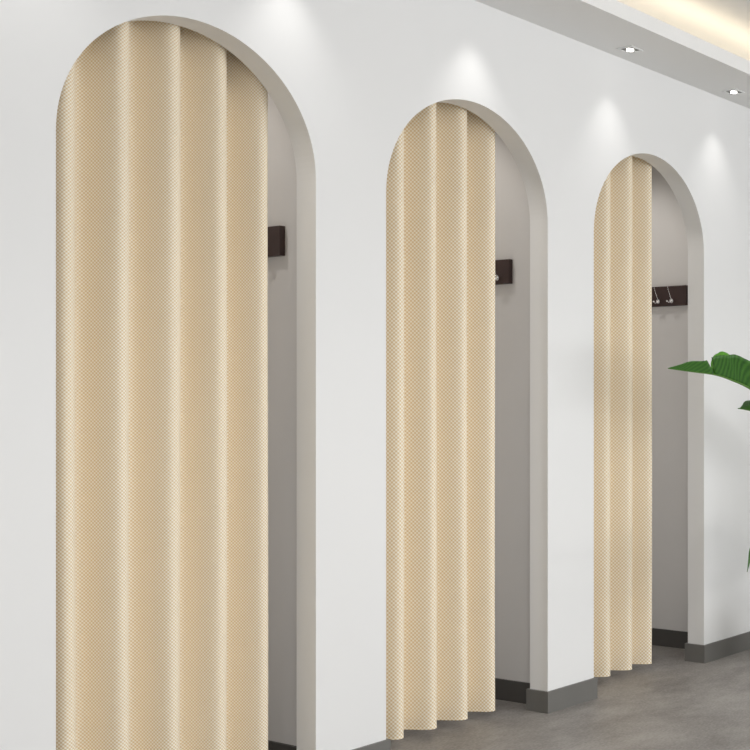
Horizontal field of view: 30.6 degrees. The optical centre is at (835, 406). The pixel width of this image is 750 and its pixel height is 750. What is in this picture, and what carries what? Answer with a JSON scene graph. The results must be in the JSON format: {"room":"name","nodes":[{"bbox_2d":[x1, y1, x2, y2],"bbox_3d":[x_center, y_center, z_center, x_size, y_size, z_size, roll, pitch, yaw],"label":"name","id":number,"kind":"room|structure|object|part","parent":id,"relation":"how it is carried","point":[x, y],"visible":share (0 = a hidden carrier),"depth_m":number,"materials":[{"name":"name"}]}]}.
{"room":"clothing store","nodes":[
{"label":"clothing store","id":0,"kind":"room"},
{"bbox_2d":[268,93,296,749],"bbox_3d":[-2.143,-0.145,4.373,0.954,2.790,0.136,0,0,29],"label":"wall","id":1,"kind":"structure","parent":0,"point":[282,179],"depth_m":4.18,"materials":[{"name":"paint"}]},
{"bbox_2d":[268,225,284,256],"bbox_3d":[-2.149,-0.571,4.276,0.540,0.103,0.063,0,0,29],"label":"coat rack","id":2,"kind":"object","parent":1,"relation":"attached to","point":[276,234],"visible":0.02,"depth_m":4.17,"materials":[{"name":"brown wood"}]},
{"bbox_2d":[0,0,749,749],"bbox_3d":[-1.103,-0.260,5.167,0.096,3.020,9.700,0,0,29],"label":"wall","id":3,"kind":"structure","parent":0,"point":[344,78],"depth_m":4.19,"materials":[{"name":"white paint"}]},
{"bbox_2d":[352,738,390,749],"bbox_3d":[-1.681,1.206,4.123,0.118,0.087,0.307,0,0,29],"label":"baseboard","id":4,"kind":"structure","parent":3,"relation":"attached to","point":[385,744],"depth_m":4.19,"materials":[{"name":"grey"}]},
{"bbox_2d":[526,677,596,713],"bbox_3d":[-1.148,1.206,5.086,0.118,0.087,0.307,0,0,29],"label":"baseboard","id":5,"kind":"structure","parent":3,"relation":"attached to","point":[547,702],"depth_m":4.99,"materials":[{"name":"grey"}]},
{"bbox_2d":[475,0,749,108],"bbox_3d":[-0.907,-1.571,5.058,0.352,0.062,9.700,0,0,29],"label":"soffit","id":6,"kind":"object","parent":3,"relation":"attached to","point":[607,26],"depth_m":5.10,"materials":[{"name":"paint"}]},
{"bbox_2d":[617,45,642,53],"bbox_3d":[-0.885,-1.537,5.213,0.080,0.008,0.080,0,0,29],"label":"recessed light","id":7,"kind":"object","parent":6,"relation":"in","point":[628,49],"visible":1,"depth_m":5.21,"materials":[{"name":"white"}]},
{"bbox_3d":[-0.885,-1.539,5.213,0.064,0.002,0.064,0,0,29],"label":"recess plate","id":8,"kind":"part","parent":7,"relation":"part of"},
{"bbox_2d":[723,89,744,94],"bbox_3d":[-0.498,-1.537,5.913,0.080,0.008,0.080,0,0,29],"label":"recessed light","id":9,"kind":"object","parent":6,"relation":"in","point":[730,91],"visible":1,"depth_m":5.91,"materials":[{"name":"white"}]},
{"bbox_2d":[685,631,749,663],"bbox_3d":[0.278,1.206,7.662,0.118,0.087,3.996,0,0,29],"label":"baseboard","id":10,"kind":"structure","parent":3,"relation":"attached to","point":[697,653],"depth_m":5.98,"materials":[{"name":"grey"}]},
{"bbox_2d":[495,132,529,703],"bbox_3d":[-1.610,-0.145,5.335,0.954,2.790,0.137,0,0,29],"label":"wall","id":11,"kind":"structure","parent":0,"point":[512,216],"depth_m":5.14,"materials":[{"name":"paint"}]},
{"bbox_2d":[495,259,512,284],"bbox_3d":[-1.622,-0.573,5.241,0.540,0.103,0.063,0,0,29],"label":"coat rack","id":12,"kind":"object","parent":11,"relation":"attached to","point":[503,268],"visible":0.09,"depth_m":5.13,"materials":[{"name":"brown wood"}]},
{"bbox_2d":[391,645,749,749],"bbox_3d":[1.935,1.300,3.485,9.150,0.100,9.900,0,0,29],"label":"floor","id":13,"kind":"structure","parent":0,"point":[671,702],"depth_m":4.86,"materials":[{"name":"concrete"}]},
{"bbox_2d":[668,351,749,571],"bbox_3d":[-0.108,0.506,5.515,0.482,1.486,1.809,0,0,29],"label":"potted plant","id":14,"kind":"object","parent":13,"relation":"on","point":[735,368],"visible":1,"depth_m":5.12,"materials":[{"name":"green plant"}]},
{"bbox_2d":[652,166,687,648],"bbox_3d":[-0.996,-0.145,6.443,0.954,2.790,0.143,0,0,29],"label":"wall","id":15,"kind":"structure","parent":0,"point":[669,237],"depth_m":6.30,"materials":[{"name":"paint"}]},
{"bbox_2d":[652,285,687,306],"bbox_3d":[-1.012,-0.574,6.348,0.540,0.103,0.063,0,0,29],"label":"coat rack","id":16,"kind":"object","parent":15,"relation":"attached to","point":[663,296],"visible":0.41,"depth_m":6.27,"materials":[{"name":"brown wood"}]},
{"bbox_2d":[617,0,749,60],"bbox_3d":[1.935,-1.820,3.485,9.150,0.100,9.900,0,0,29],"label":"ceiling","id":17,"kind":"structure","parent":0,"point":[725,24],"depth_m":5.52,"materials":[{"name":"paint"}]},
{"bbox_3d":[-1.831,-1.570,4.935,0.954,0.060,3.610,0,0,29],"label":"trim","id":18,"kind":"structure","parent":0,"visible":0},
{"bbox_2d":[56,21,267,749],"bbox_3d":[-2.050,-0.162,3.700,0.106,2.756,0.965,0,0,29],"label":"curtain","id":19,"kind":"object","parent":18,"relation":"hanging from","point":[162,130],"visible":0.8,"depth_m":3.66,"materials":[{"name":"beige fabric"}]},
{"bbox_2d":[386,102,494,739],"bbox_3d":[-1.518,-0.162,4.662,0.106,2.756,0.965,0,0,29],"label":"curtain","id":20,"kind":"object","parent":18,"relation":"hanging from","point":[440,184],"visible":0.62,"depth_m":4.68,"materials":[{"name":"beige fabric"}]},
{"bbox_2d":[594,156,651,676],"bbox_3d":[-0.985,-0.162,5.624,0.106,2.756,0.965,0,0,29],"label":"curtain","id":21,"kind":"object","parent":18,"relation":"hanging from","point":[623,213],"visible":0.57,"depth_m":5.58,"materials":[{"name":"beige fabric"}]}
]}

